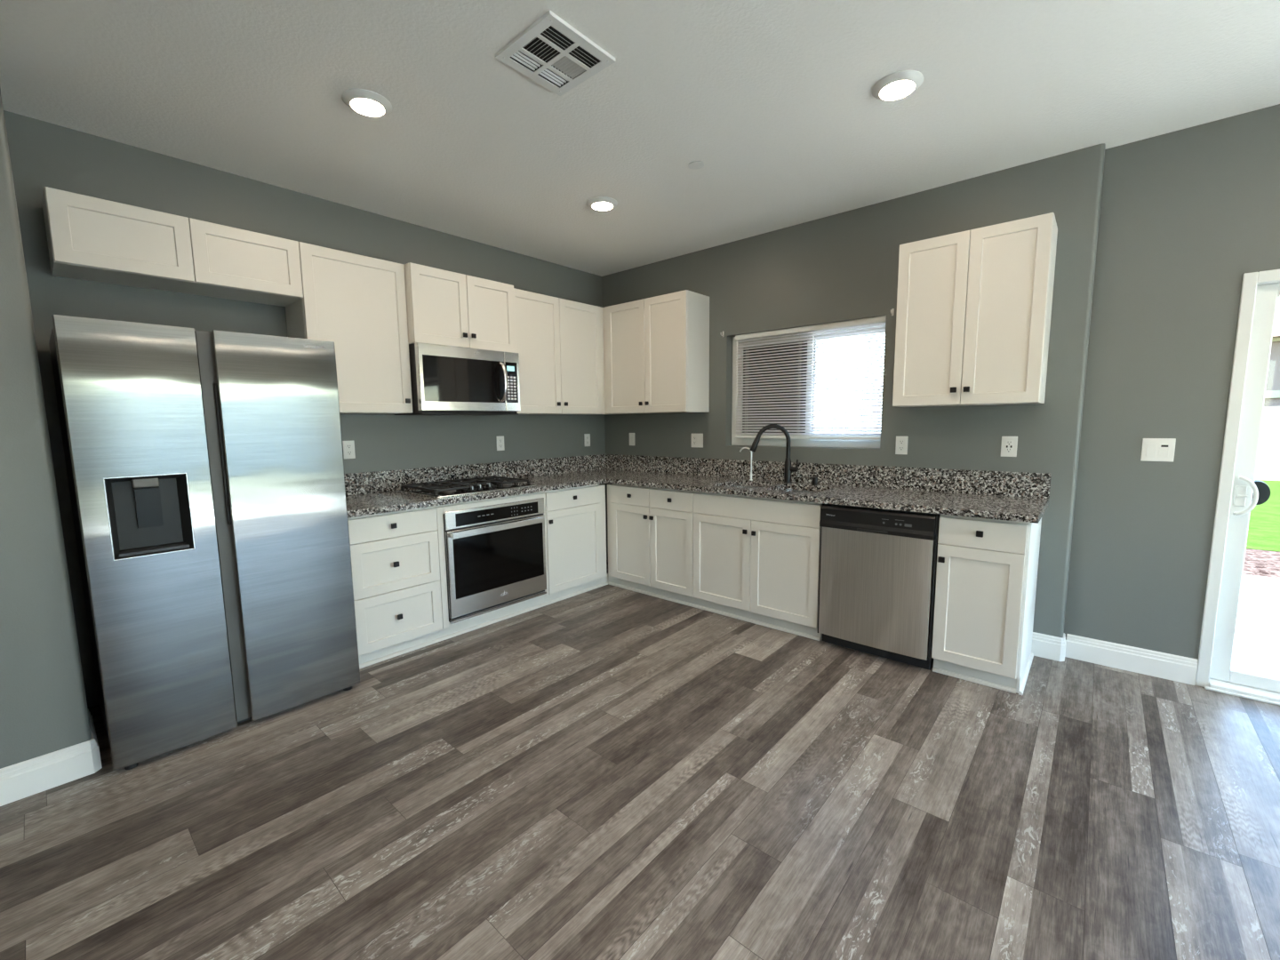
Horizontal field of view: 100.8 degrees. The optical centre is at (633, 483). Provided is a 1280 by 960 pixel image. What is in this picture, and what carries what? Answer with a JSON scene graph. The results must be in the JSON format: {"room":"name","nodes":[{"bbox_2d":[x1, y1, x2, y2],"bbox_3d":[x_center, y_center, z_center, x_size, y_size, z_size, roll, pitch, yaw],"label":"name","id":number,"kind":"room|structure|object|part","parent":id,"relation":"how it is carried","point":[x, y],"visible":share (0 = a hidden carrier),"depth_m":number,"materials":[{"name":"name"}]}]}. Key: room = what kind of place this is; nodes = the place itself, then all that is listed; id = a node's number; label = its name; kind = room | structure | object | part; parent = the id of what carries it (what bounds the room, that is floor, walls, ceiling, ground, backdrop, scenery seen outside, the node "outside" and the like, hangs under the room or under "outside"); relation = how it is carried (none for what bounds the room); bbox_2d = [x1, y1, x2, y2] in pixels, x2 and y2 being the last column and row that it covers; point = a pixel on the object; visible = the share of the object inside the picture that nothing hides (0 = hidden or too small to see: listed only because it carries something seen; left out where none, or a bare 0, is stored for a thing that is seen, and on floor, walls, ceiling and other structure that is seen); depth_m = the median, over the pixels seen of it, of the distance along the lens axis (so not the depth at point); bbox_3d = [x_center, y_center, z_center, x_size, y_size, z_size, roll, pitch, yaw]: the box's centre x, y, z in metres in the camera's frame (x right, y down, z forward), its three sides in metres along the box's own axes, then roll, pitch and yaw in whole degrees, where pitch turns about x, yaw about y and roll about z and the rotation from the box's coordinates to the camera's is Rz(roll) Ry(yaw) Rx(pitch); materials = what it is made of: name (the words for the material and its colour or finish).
{"room":"kitchen","nodes":[
{"label":"kitchen","id":0,"kind":"room"},
{"bbox_2d":[0,88,91,768],"bbox_3d":[-3.580,-0.069,0.943,0.860,2.680,3.403,5,9,41],"label":"wall","id":1,"kind":"structure","parent":0,"point":[44,710],"depth_m":1.91,"materials":[{"name":"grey paint"}]},
{"bbox_2d":[0,708,102,806],"bbox_3d":[-3.362,1.214,0.925,0.366,0.131,3.419,5,9,41],"label":"baseboard","id":2,"kind":"structure","parent":1,"relation":"attached to","point":[25,779],"depth_m":1.98,"materials":[{"name":"white paint"}]},
{"bbox_2d":[3,110,607,707],"bbox_3d":[-1.477,-0.435,3.839,0.160,2.680,3.757,5,9,41],"label":"wall","id":3,"kind":"structure","parent":0,"point":[43,154],"depth_m":2.87,"materials":[{"name":"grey paint"}]},
{"bbox_2d":[42,186,303,306],"bbox_3d":[-2.192,-1.110,2.588,0.314,0.290,0.906,5,9,41],"label":"upper cabinet","id":4,"kind":"object","parent":3,"relation":"attached to","point":[90,238],"visible":1,"depth_m":2.44,"materials":[{"name":"beige paint"}]},
{"bbox_3d":[-2.231,-1.078,2.323,0.019,0.288,0.450,5,9,41],"label":"door","id":5,"kind":"part","parent":4,"relation":"part of","materials":[{"name":"beige paint"}]},
{"bbox_3d":[-1.932,-1.122,2.660,0.019,0.288,0.450,5,9,41],"label":"door","id":6,"kind":"part","parent":4,"relation":"part of","materials":[{"name":"beige paint"}]},
{"bbox_2d":[285,241,412,414],"bbox_3d":[-1.691,-0.877,3.165,0.340,0.900,0.568,5,9,41],"label":"upper cabinet","id":7,"kind":"object","parent":3,"relation":"attached to","point":[356,302],"visible":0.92,"depth_m":3.07,"materials":[{"name":"beige paint"}]},
{"bbox_3d":[-1.407,-0.516,3.288,0.026,0.029,0.029,5,9,41],"label":"knob","id":8,"kind":"part","parent":7,"relation":"part of","materials":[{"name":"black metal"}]},
{"bbox_2d":[342,440,355,458],"bbox_3d":[-1.807,-0.217,3.357,0.008,0.115,0.070,5,9,41],"label":"wall outlet","id":9,"kind":"object","parent":3,"relation":"attached to","point":[348,446],"visible":1,"depth_m":3.35,"materials":[{"name":"white plastic"}]},
{"bbox_2d":[345,444,351,455],"bbox_3d":[-1.806,-0.217,3.356,0.003,0.066,0.033,5,9,41],"label":"receptacle","id":10,"kind":"object","parent":9,"relation":"attached to","point":[348,447],"depth_m":3.35,"materials":[{"name":"white plastic"}]},
{"bbox_2d":[404,262,516,352],"bbox_3d":[-1.230,-1.150,3.610,0.410,0.471,0.756,5,9,41],"label":"upper cabinet","id":11,"kind":"object","parent":3,"relation":"attached to","point":[444,307],"visible":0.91,"depth_m":3.44,"materials":[{"name":"beige paint"}]},
{"bbox_3d":[-1.228,-1.120,3.358,0.019,0.468,0.376,5,9,41],"label":"door","id":12,"kind":"part","parent":11,"relation":"part of","materials":[{"name":"beige paint"}]},
{"bbox_2d":[394,342,520,415],"bbox_3d":[-1.198,-0.696,3.642,0.478,0.434,0.749,5,9,41],"label":"microwave","id":13,"kind":"object","parent":11,"relation":"attached to","point":[445,380],"visible":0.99,"depth_m":3.47,"materials":[{"name":"silver metal"}]},
{"bbox_3d":[-1.219,-0.486,3.687,0.380,0.006,0.729,5,9,41],"label":"underside plate","id":14,"kind":"part","parent":13,"relation":"part of","materials":[{"name":"black metal"}]},
{"bbox_3d":[-1.125,-0.691,3.494,0.040,0.413,0.624,5,9,41],"label":"door","id":15,"kind":"part","parent":13,"relation":"part of","materials":[{"name":"glass"}]},
{"bbox_3d":[-0.907,-0.705,3.672,0.082,0.280,0.025,5,9,41],"label":"handle","id":16,"kind":"part","parent":13,"relation":"part of","materials":[{"name":"metal"}]},
{"bbox_3d":[-0.879,-0.719,3.765,0.026,0.282,0.098,5,9,41],"label":"control panel","id":17,"kind":"part","parent":13,"relation":"part of","materials":[{"name":"black glass"}]},
{"bbox_3d":[-0.978,-1.156,3.640,0.019,0.468,0.374,5,9,41],"label":"door","id":18,"kind":"part","parent":11,"relation":"part of","materials":[{"name":"beige paint"}]},
{"bbox_2d":[496,435,504,450],"bbox_3d":[-1.059,-0.322,4.200,0.008,0.115,0.070,5,9,41],"label":"wall outlet","id":19,"kind":"object","parent":3,"relation":"attached to","point":[500,439],"visible":1,"depth_m":4.20,"materials":[{"name":"white plastic"}]},
{"bbox_2d":[498,439,502,447],"bbox_3d":[-1.058,-0.322,4.199,0.003,0.066,0.033,5,9,41],"label":"receptacle","id":20,"kind":"object","parent":19,"relation":"attached to","point":[500,440],"depth_m":4.20,"materials":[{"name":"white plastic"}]},
{"bbox_2d":[513,288,605,414],"bbox_3d":[-0.582,-1.037,4.415,0.340,0.900,1.276,5,9,41],"label":"upper cabinet","id":21,"kind":"object","parent":3,"relation":"attached to","point":[559,342],"visible":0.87,"depth_m":4.19,"materials":[{"name":"beige paint"}]},
{"bbox_3d":[-0.746,-0.990,4.028,0.019,0.898,0.470,5,9,41],"label":"door","id":22,"kind":"part","parent":21,"relation":"part of","materials":[{"name":"beige paint"}]},
{"bbox_3d":[-0.438,-1.034,4.376,0.019,0.898,0.457,5,9,41],"label":"door","id":23,"kind":"part","parent":21,"relation":"part of","materials":[{"name":"beige paint"}]},
{"bbox_2d":[584,433,590,446],"bbox_3d":[-0.433,-0.406,4.907,0.008,0.115,0.070,5,9,41],"label":"wall outlet","id":24,"kind":"object","parent":3,"relation":"attached to","point":[587,436],"visible":1,"depth_m":4.90,"materials":[{"name":"white plastic"}]},
{"bbox_2d":[0,559,1279,959],"bbox_3d":[0.282,1.372,0.284,7.440,0.120,7.290,5,9,41],"label":"floor","id":25,"kind":"structure","parent":0,"point":[608,772],"depth_m":1.81,"materials":[{"name":"plastic"}]},
{"bbox_2d":[48,314,359,770],"bbox_3d":[-2.001,0.202,2.531,0.780,1.733,0.908,5,9,41],"label":"refrigerator","id":26,"kind":"object","parent":25,"relation":"on","point":[205,473],"visible":1,"depth_m":2.20,"materials":[{"name":"silver metal"}]},
{"bbox_3d":[-1.908,0.237,2.106,0.078,1.705,0.391,5,9,41],"label":"freezer door","id":27,"kind":"part","parent":26,"relation":"part of","materials":[{"name":"metal"}]},
{"bbox_3d":[-1.590,0.191,2.464,0.078,1.705,0.464,5,9,41],"label":"fridge door","id":28,"kind":"part","parent":26,"relation":"part of","materials":[{"name":"metal"}]},
{"bbox_2d":[347,505,442,668],"bbox_3d":[-1.565,0.557,3.217,0.656,0.858,0.501,5,9,41],"label":"base cabinet","id":29,"kind":"object","parent":25,"relation":"on","point":[395,556],"visible":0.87,"depth_m":3.01,"materials":[{"name":"beige paint"}]},
{"bbox_3d":[-1.350,0.233,2.984,0.019,0.133,0.498,5,9,41],"label":"drawer","id":30,"kind":"part","parent":29,"relation":"part of","materials":[{"name":"beige paint"}]},
{"bbox_3d":[-1.344,0.233,2.957,0.026,0.029,0.029,5,9,41],"label":"knob","id":31,"kind":"part","parent":29,"relation":"part of","materials":[{"name":"black metal"}]},
{"bbox_3d":[-1.347,0.453,3.010,0.019,0.303,0.498,5,9,41],"label":"drawer","id":32,"kind":"part","parent":29,"relation":"part of","materials":[{"name":"beige paint"}]},
{"bbox_3d":[-1.341,0.452,2.982,0.026,0.029,0.029,5,9,41],"label":"knob","id":33,"kind":"part","parent":29,"relation":"part of","materials":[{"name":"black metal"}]},
{"bbox_3d":[-1.344,0.760,3.046,0.019,0.309,0.498,5,9,41],"label":"drawer","id":34,"kind":"part","parent":29,"relation":"part of","materials":[{"name":"beige paint"}]},
{"bbox_3d":[-1.337,0.756,3.019,0.026,0.029,0.029,5,9,41],"label":"knob","id":35,"kind":"part","parent":29,"relation":"part of","materials":[{"name":"black metal"}]},
{"bbox_2d":[434,491,548,640],"bbox_3d":[-1.135,0.492,3.723,0.627,0.858,0.832,5,9,41],"label":"base cabinet","id":36,"kind":"object","parent":25,"relation":"on","point":[449,630],"visible":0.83,"depth_m":3.43,"materials":[{"name":"beige paint"}]},
{"bbox_2d":[443,497,546,623],"bbox_3d":[-1.083,0.463,3.678,0.646,0.700,0.760,5,9,41],"label":"wall oven","id":37,"kind":"object","parent":36,"relation":"in","point":[495,555],"visible":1,"depth_m":3.46,"materials":[{"name":"silver metal"}]},
{"bbox_3d":[-0.877,0.279,3.441,0.051,0.040,0.683,5,9,41],"label":"handle","id":38,"kind":"part","parent":37,"relation":"part of","materials":[{"name":"metal"}]},
{"bbox_3d":[-0.888,0.192,3.478,0.016,0.081,0.635,5,9,41],"label":"control glass","id":39,"kind":"part","parent":37,"relation":"part of","materials":[{"name":"black glass"}]},
{"bbox_3d":[-0.885,0.821,3.550,0.016,0.014,0.757,5,9,41],"label":"trim","id":40,"kind":"part","parent":37,"relation":"part of","materials":[{"name":"metal"}]},
{"bbox_2d":[544,483,607,605],"bbox_3d":[-0.626,0.421,4.276,0.656,0.858,0.678,5,9,41],"label":"base cabinet","id":41,"kind":"object","parent":25,"relation":"on","point":[576,532],"visible":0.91,"depth_m":4.04,"materials":[{"name":"beige paint"}]},
{"bbox_3d":[-0.454,0.105,3.994,0.019,0.135,0.543,5,9,41],"label":"drawer","id":42,"kind":"part","parent":41,"relation":"part of","materials":[{"name":"beige paint"}]},
{"bbox_3d":[-0.449,0.479,4.039,0.019,0.613,0.543,5,9,41],"label":"door","id":43,"kind":"part","parent":41,"relation":"part of","materials":[{"name":"beige paint"}]},
{"bbox_2d":[607,483,697,607],"bbox_3d":[0.277,0.413,4.256,0.896,0.858,0.656,5,9,41],"label":"base cabinet","id":44,"kind":"object","parent":25,"relation":"on","point":[650,530],"visible":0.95,"depth_m":3.98,"materials":[{"name":"beige paint"}]},
{"bbox_3d":[-0.031,0.090,4.094,0.400,0.138,0.019,5,9,41],"label":"drawer","id":45,"kind":"part","parent":44,"relation":"part of","materials":[{"name":"beige paint"}]},
{"bbox_3d":[-0.026,0.464,4.138,0.400,0.610,0.019,5,9,41],"label":"door","id":46,"kind":"part","parent":44,"relation":"part of","materials":[{"name":"beige paint"}]},
{"bbox_3d":[0.273,0.491,3.877,0.390,0.610,0.019,5,9,41],"label":"door","id":47,"kind":"part","parent":44,"relation":"part of","materials":[{"name":"beige paint"}]},
{"bbox_3d":[0.268,0.117,3.833,0.390,0.138,0.019,5,9,41],"label":"drawer","id":48,"kind":"part","parent":44,"relation":"part of","materials":[{"name":"beige paint"}]},
{"bbox_2d":[693,491,823,640],"bbox_3d":[0.954,0.474,3.662,0.908,0.858,0.656,5,9,41],"label":"base cabinet","id":49,"kind":"object","parent":25,"relation":"on","point":[756,559],"visible":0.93,"depth_m":3.40,"materials":[{"name":"beige paint"}]},
{"bbox_3d":[0.591,0.520,3.598,0.450,0.610,0.019,5,9,41],"label":"door","id":50,"kind":"part","parent":49,"relation":"part of","materials":[{"name":"beige paint"}]},
{"bbox_3d":[0.768,0.315,3.384,0.029,0.029,0.026,5,9,41],"label":"knob","id":51,"kind":"part","parent":49,"relation":"part of","materials":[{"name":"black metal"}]},
{"bbox_3d":[0.931,0.551,3.300,0.452,0.610,0.019,5,9,41],"label":"door","id":52,"kind":"part","parent":49,"relation":"part of","materials":[{"name":"beige paint"}]},
{"bbox_2d":[817,503,940,669],"bbox_3d":[1.511,0.530,3.147,0.601,0.850,0.642,5,9,41],"label":"dishwasher","id":53,"kind":"object","parent":25,"relation":"on","point":[878,566],"visible":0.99,"depth_m":2.89,"materials":[{"name":"silver metal"}]},
{"bbox_3d":[1.296,0.255,2.878,0.160,0.014,0.008,5,9,41],"label":"pocket handle","id":54,"kind":"part","parent":53,"relation":"part of","materials":[{"name":"black plastic"}]},
{"bbox_2d":[931,514,1041,695],"bbox_3d":[1.900,0.561,2.834,0.390,0.858,0.656,5,9,41],"label":"base cabinet","id":55,"kind":"object","parent":25,"relation":"on","point":[987,571],"visible":0.9,"depth_m":2.62,"materials":[{"name":"beige paint"}]},
{"bbox_2d":[344,454,1051,523],"bbox_3d":[0.136,0.037,3.028,3.390,0.175,2.602,5,9,41],"label":"countertop","id":56,"kind":"structure","parent":55,"relation":"on","point":[999,495],"depth_m":3.47,"materials":[{"name":"grey stone"}]},
{"bbox_2d":[397,475,536,498],"bbox_3d":[-1.136,0.010,3.639,0.536,0.046,0.748,5,9,41],"label":"gas cooktop","id":57,"kind":"object","parent":56,"relation":"in","point":[438,489],"visible":1,"depth_m":3.54,"materials":[{"name":"metal"}]},
{"bbox_2d":[739,447,754,479],"bbox_3d":[0.846,-0.152,3.952,0.119,0.248,0.029,2,7,19],"label":"water tap","id":58,"kind":"object","parent":56,"relation":"on","point":[741,449],"visible":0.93,"depth_m":3.94,"materials":[{"name":"silver metal"}]},
{"bbox_3d":[0.833,-0.177,3.949,0.094,0.199,0.012,1,7,13],"label":"spout","id":59,"kind":"part","parent":58,"relation":"part of","materials":[{"name":"silver metal"}]},
{"bbox_2d":[728,485,818,492],"bbox_3d":[0.928,0.143,3.603,0.774,0.186,0.434,5,9,41],"label":"double sink","id":60,"kind":"object","parent":56,"relation":"in","point":[738,486],"visible":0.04,"depth_m":3.70,"materials":[{"name":"metal"}]},
{"bbox_3d":[0.782,0.130,3.731,0.384,0.186,0.434,5,9,41],"label":"bowl","id":61,"kind":"part","parent":60,"relation":"part of","materials":[{"name":"metal"}]},
{"bbox_3d":[1.081,0.155,3.482,0.384,0.186,0.414,5,9,41],"label":"bowl","id":62,"kind":"part","parent":60,"relation":"part of","materials":[{"name":"metal"}]},
{"bbox_2d":[749,424,798,482],"bbox_3d":[0.993,-0.217,3.767,0.338,0.416,0.078,1,7,11],"label":"kitchen faucet","id":63,"kind":"object","parent":56,"relation":"on","point":[788,468],"visible":1,"depth_m":3.75,"materials":[{"name":"black metal"}]},
{"bbox_3d":[1.133,-0.132,3.735,0.059,0.087,0.032,5,9,41],"label":"lever handle","id":64,"kind":"part","parent":63,"relation":"part of","materials":[{"name":"black metal"}]},
{"bbox_3d":[1.248,-0.022,3.650,0.044,0.050,0.044,5,9,41],"label":"air gap cap","id":65,"kind":"part","parent":56,"relation":"part of","materials":[{"name":"metal"}]},
{"bbox_3d":[1.563,0.383,2.688,0.029,0.029,0.026,5,9,41],"label":"knob","id":66,"kind":"part","parent":55,"relation":"part of","materials":[{"name":"black metal"}]},
{"bbox_3d":[1.698,0.621,2.629,0.361,0.610,0.019,5,9,41],"label":"door","id":67,"kind":"part","parent":55,"relation":"part of","materials":[{"name":"beige paint"}]},
{"bbox_3d":[1.677,0.242,2.568,0.029,0.029,0.026,5,9,41],"label":"knob","id":68,"kind":"part","parent":55,"relation":"part of","materials":[{"name":"black metal"}]},
{"bbox_3d":[1.693,0.247,2.585,0.361,0.138,0.019,5,9,41],"label":"drawer","id":69,"kind":"part","parent":55,"relation":"part of","materials":[{"name":"beige paint"}]},
{"bbox_3d":[2.052,0.571,2.732,0.026,0.858,0.610,5,9,41],"label":"panel","id":70,"kind":"part","parent":55,"relation":"part of","materials":[{"name":"white paint"}]},
{"bbox_2d":[0,0,1279,276],"bbox_3d":[0.077,-1.458,-0.031,8.120,0.220,8.050,5,9,41],"label":"ceiling","id":71,"kind":"structure","parent":0,"point":[776,102],"depth_m":2.19,"materials":[{"name":"white paint"}]},
{"bbox_2d":[341,88,391,117],"bbox_3d":[-1.117,-1.582,2.219,0.190,0.031,0.190,5,9,41],"label":"recessed light","id":72,"kind":"object","parent":71,"relation":"in","point":[365,102],"visible":1,"depth_m":2.19,"materials":[{"name":"white plastic"}]},
{"bbox_2d":[495,9,615,95],"bbox_3d":[-0.289,-1.569,1.951,0.311,0.014,0.313,5,9,41],"label":"ceiling vent","id":73,"kind":"object","parent":71,"relation":"in","point":[551,52],"visible":1,"depth_m":1.94,"materials":[{"name":"white metal"}]},
{"bbox_2d":[586,196,617,210],"bbox_3d":[-0.195,-1.716,3.264,0.190,0.031,0.190,5,9,41],"label":"recessed light","id":74,"kind":"object","parent":71,"relation":"in","point":[599,203],"visible":1,"depth_m":3.22,"materials":[{"name":"white plastic"}]},
{"bbox_2d":[688,160,703,169],"bbox_3d":[0.326,-1.676,2.782,0.084,0.011,0.084,5,9,41],"label":"sprinkler","id":75,"kind":"object","parent":71,"relation":"attached to","point":[696,164],"visible":1,"depth_m":2.77,"materials":[{"name":"white plastic"}]},
{"bbox_2d":[872,70,923,101],"bbox_3d":[1.067,-1.600,2.146,0.190,0.031,0.190,5,9,41],"label":"recessed light","id":76,"kind":"object","parent":71,"relation":"in","point":[897,85],"visible":1,"depth_m":2.11,"materials":[{"name":"white plastic"}]},
{"bbox_2d":[601,143,1105,637],"bbox_3d":[1.113,-0.486,4.010,3.495,2.680,0.250,5,9,41],"label":"wall","id":77,"kind":"structure","parent":0,"point":[841,267],"depth_m":3.29,"materials":[{"name":"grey paint"}]},
{"bbox_2d":[629,432,634,445],"bbox_3d":[-0.019,-0.410,4.852,0.070,0.115,0.007,5,9,41],"label":"wall switch","id":78,"kind":"object","parent":77,"relation":"attached to","point":[631,435],"visible":1,"depth_m":4.85,"materials":[{"name":"white plastic"}]},
{"bbox_2d":[602,289,709,414],"bbox_3d":[0.158,-1.042,4.387,0.880,0.900,0.340,5,9,41],"label":"upper cabinet","id":79,"kind":"object","parent":77,"relation":"attached to","point":[656,349],"visible":1,"depth_m":4.20,"materials":[{"name":"beige paint"}]},
{"bbox_3d":[-0.070,-1.042,4.409,0.425,0.898,0.019,5,9,41],"label":"door","id":80,"kind":"part","parent":79,"relation":"part of","materials":[{"name":"beige paint"}]},
{"bbox_3d":[0.245,-1.014,4.133,0.408,0.898,0.019,5,9,41],"label":"door","id":81,"kind":"part","parent":79,"relation":"part of","materials":[{"name":"beige paint"}]},
{"bbox_2d":[691,433,703,447],"bbox_3d":[0.521,-0.360,4.378,0.116,0.115,0.008,5,9,41],"label":"outlet","id":82,"kind":"object","parent":77,"relation":"attached to","point":[697,439],"visible":1,"depth_m":4.37,"materials":[{"name":"white plastic"}]},
{"bbox_2d":[344,454,1051,499],"bbox_3d":[0.135,0.020,3.026,3.390,0.140,2.602,5,9,41],"label":"backsplash","id":83,"kind":"structure","parent":77,"relation":"attached to","point":[1024,484],"depth_m":3.67,"materials":[{"name":"stone"}]},
{"bbox_2d":[731,321,885,447],"bbox_3d":[1.238,-0.699,3.863,1.160,0.848,0.067,5,9,41],"label":"window","id":84,"kind":"structure","parent":77,"relation":"in","point":[765,442],"depth_m":3.98,"materials":[{"name":"white plastic"}]},
{"bbox_3d":[1.052,-0.713,4.003,0.608,0.750,0.022,5,9,41],"label":"sliding sash","id":85,"kind":"part","parent":84,"relation":"part of","materials":[{"name":"white plastic"}]},
{"bbox_2d":[732,315,885,443],"bbox_3d":[1.196,-0.696,3.778,1.102,0.830,0.056,5,9,41],"label":"window blind","id":86,"kind":"object","parent":84,"relation":"attached to","point":[876,319],"visible":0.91,"depth_m":3.72,"materials":[{"name":"white plastic"}]},
{"bbox_3d":[0.868,-0.745,4.080,0.002,0.740,0.028,5,9,41],"label":"ladder cord","id":87,"kind":"part","parent":86,"relation":"part of","materials":[{"name":"white fabric"}]},
{"bbox_3d":[1.187,-0.716,3.801,0.002,0.740,0.028,5,9,41],"label":"ladder cord","id":88,"kind":"part","parent":86,"relation":"part of","materials":[{"name":"white fabric"}]},
{"bbox_3d":[1.212,-0.337,3.827,1.086,0.019,0.024,5,9,41],"label":"rail","id":89,"kind":"part","parent":86,"relation":"part of","materials":[{"name":"white plastic"}]},
{"bbox_3d":[1.543,-0.683,3.489,0.002,0.740,0.028,5,9,41],"label":"ladder cord","id":90,"kind":"part","parent":86,"relation":"part of","materials":[{"name":"white fabric"}]},
{"bbox_3d":[1.472,-0.679,3.672,0.524,0.750,0.022,5,9,41],"label":"fixed sash","id":91,"kind":"part","parent":84,"relation":"part of","materials":[{"name":"white plastic"}]},
{"bbox_2d":[895,436,908,454],"bbox_3d":[1.694,-0.245,3.352,0.070,0.115,0.008,5,9,41],"label":"wall outlet","id":92,"kind":"object","parent":77,"relation":"attached to","point":[901,442],"visible":1,"depth_m":3.35,"materials":[{"name":"white plastic"}]},
{"bbox_2d":[898,440,904,450],"bbox_3d":[1.693,-0.245,3.351,0.033,0.066,0.003,5,9,41],"label":"receptacle","id":93,"kind":"object","parent":92,"relation":"attached to","point":[901,443],"depth_m":3.35,"materials":[{"name":"white plastic"}]},
{"bbox_2d":[892,212,1057,407],"bbox_3d":[1.846,-0.889,2.909,0.682,0.900,0.340,5,9,41],"label":"upper cabinet","id":94,"kind":"object","parent":77,"relation":"attached to","point":[973,316],"visible":1,"depth_m":2.77,"materials":[{"name":"beige paint"}]},
{"bbox_3d":[1.630,-0.887,2.920,0.340,0.898,0.019,5,9,41],"label":"door","id":95,"kind":"part","parent":94,"relation":"part of","materials":[{"name":"beige paint"}]},
{"bbox_3d":[1.723,-0.507,2.856,0.029,0.029,0.026,5,9,41],"label":"knob","id":96,"kind":"part","parent":94,"relation":"part of","materials":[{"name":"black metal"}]},
{"bbox_3d":[1.770,-0.503,2.815,0.029,0.029,0.026,5,9,41],"label":"knob","id":97,"kind":"part","parent":94,"relation":"part of","materials":[{"name":"black metal"}]},
{"bbox_3d":[1.886,-0.864,2.696,0.336,0.898,0.019,5,9,41],"label":"door","id":98,"kind":"part","parent":94,"relation":"part of","materials":[{"name":"beige paint"}]},
{"bbox_2d":[1000,436,1017,456],"bbox_3d":[2.114,-0.211,2.983,0.074,0.115,0.009,5,9,41],"label":"wall outlet","id":99,"kind":"object","parent":77,"relation":"attached to","point":[1008,447],"visible":1,"depth_m":2.98,"materials":[{"name":"white plastic"}]},
{"bbox_2d":[1005,440,1013,452],"bbox_3d":[2.113,-0.211,2.982,0.033,0.066,0.003,5,9,41],"label":"receptacle","id":100,"kind":"object","parent":99,"relation":"attached to","point":[1009,444],"depth_m":2.98,"materials":[{"name":"white plastic"}]},
{"bbox_2d":[1064,104,1279,660],"bbox_3d":[3.979,-0.232,1.559,4.065,2.680,0.160,5,9,41],"label":"wall","id":101,"kind":"structure","parent":0,"point":[1186,213],"depth_m":2.62,"materials":[{"name":"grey paint"}]},
{"bbox_2d":[1031,632,1197,685],"bbox_3d":[2.526,0.921,2.818,0.655,0.131,0.106,5,9,41],"label":"baseboard","id":102,"kind":"structure","parent":101,"relation":"attached to","point":[1157,664],"depth_m":2.82,"materials":[{"name":"white paint"}]},
{"bbox_2d":[1140,438,1175,461],"bbox_3d":[2.627,-0.171,2.654,0.118,0.115,0.008,5,9,41],"label":"light switch","id":103,"kind":"object","parent":101,"relation":"attached to","point":[1153,449],"visible":1,"depth_m":2.65,"materials":[{"name":"white plastic"}]},
{"bbox_2d":[1195,269,1279,705],"bbox_3d":[3.530,0.080,1.968,1.854,1.977,0.195,5,9,41],"label":"door","id":104,"kind":"structure","parent":101,"relation":"in","point":[1238,492],"depth_m":2.51,"materials":[{"name":"white plastic"}]},
{"bbox_3d":[2.882,0.057,2.512,0.042,0.100,0.016,5,9,41],"label":"latch plate","id":105,"kind":"part","parent":104,"relation":"part of","materials":[{"name":"white plastic"}]},
{"bbox_3d":[2.884,0.059,2.493,0.030,0.191,0.075,-4,8,-29],"label":"handle","id":106,"kind":"part","parent":104,"relation":"part of","materials":[{"name":"white plastic"}]},
{"bbox_3d":[2.967,0.043,2.524,0.087,0.118,0.036,5,9,41],"label":"outside pull","id":107,"kind":"part","parent":104,"relation":"part of","materials":[{"name":"plastic"}]},
{"label":"outside","id":108,"kind":"structure","parent":0,"visible":0},
{"bbox_2d":[1246,480,1279,551],"bbox_3d":[10.566,0.407,8.428,20.000,0.150,9.250,5,9,41],"label":"lawn","id":109,"kind":"structure","parent":108,"point":[1264,524],"depth_m":6.99,"materials":[{"name":"green plant"}]},
{"bbox_2d":[1255,406,1279,476],"bbox_3d":[13.627,-1.011,11.876,18.010,1.790,0.140,5,9,41],"label":"vinyl fence","id":110,"kind":"object","parent":109,"relation":"on","point":[1269,437],"visible":0.06,"depth_m":11.60,"materials":[{"name":"white plastic"}]},
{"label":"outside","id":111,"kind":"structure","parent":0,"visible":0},
{"bbox_2d":[1264,296,1279,464],"bbox_3d":[21.325,-3.327,15.761,17.000,5.300,8.000,5,9,41],"label":"house","id":112,"kind":"structure","parent":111,"point":[1272,396],"depth_m":14.48,"materials":[{"name":"beige paint"}]},
{"bbox_3d":[18.962,-3.075,13.089,16.200,1.720,0.150,5,9,41],"label":"trim","id":113,"kind":"part","parent":112,"relation":"part of","materials":[{"name":"white"}]},
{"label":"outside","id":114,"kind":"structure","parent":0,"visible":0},
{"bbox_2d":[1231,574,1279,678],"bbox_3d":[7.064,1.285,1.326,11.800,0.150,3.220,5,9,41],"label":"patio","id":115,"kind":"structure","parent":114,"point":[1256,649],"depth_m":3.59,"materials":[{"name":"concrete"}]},
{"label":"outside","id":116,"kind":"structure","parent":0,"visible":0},
{"bbox_2d":[1242,548,1279,578],"bbox_3d":[6.280,0.852,5.102,18.000,0.145,1.450,5,9,41],"label":"gravel bed","id":117,"kind":"object","parent":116,"point":[1257,563],"visible":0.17,"depth_m":5.15,"materials":[{"name":"beige gravel"}]},
{"bbox_2d":[814,384,882,432],"bbox_3d":[3.003,-0.368,7.015,4.800,1.900,0.080,5,9,41],"label":"fence","id":118,"kind":"object","parent":117,"relation":"on","point":[869,384],"visible":0.02,"depth_m":7.04,"materials":[{"name":"white plastic"}]},
{"bbox_3d":[2.992,-1.287,6.907,4.800,0.050,0.080,5,9,41],"label":"fence rail","id":119,"kind":"part","parent":118,"relation":"part of","materials":[{"name":"white plastic"}]}
]}

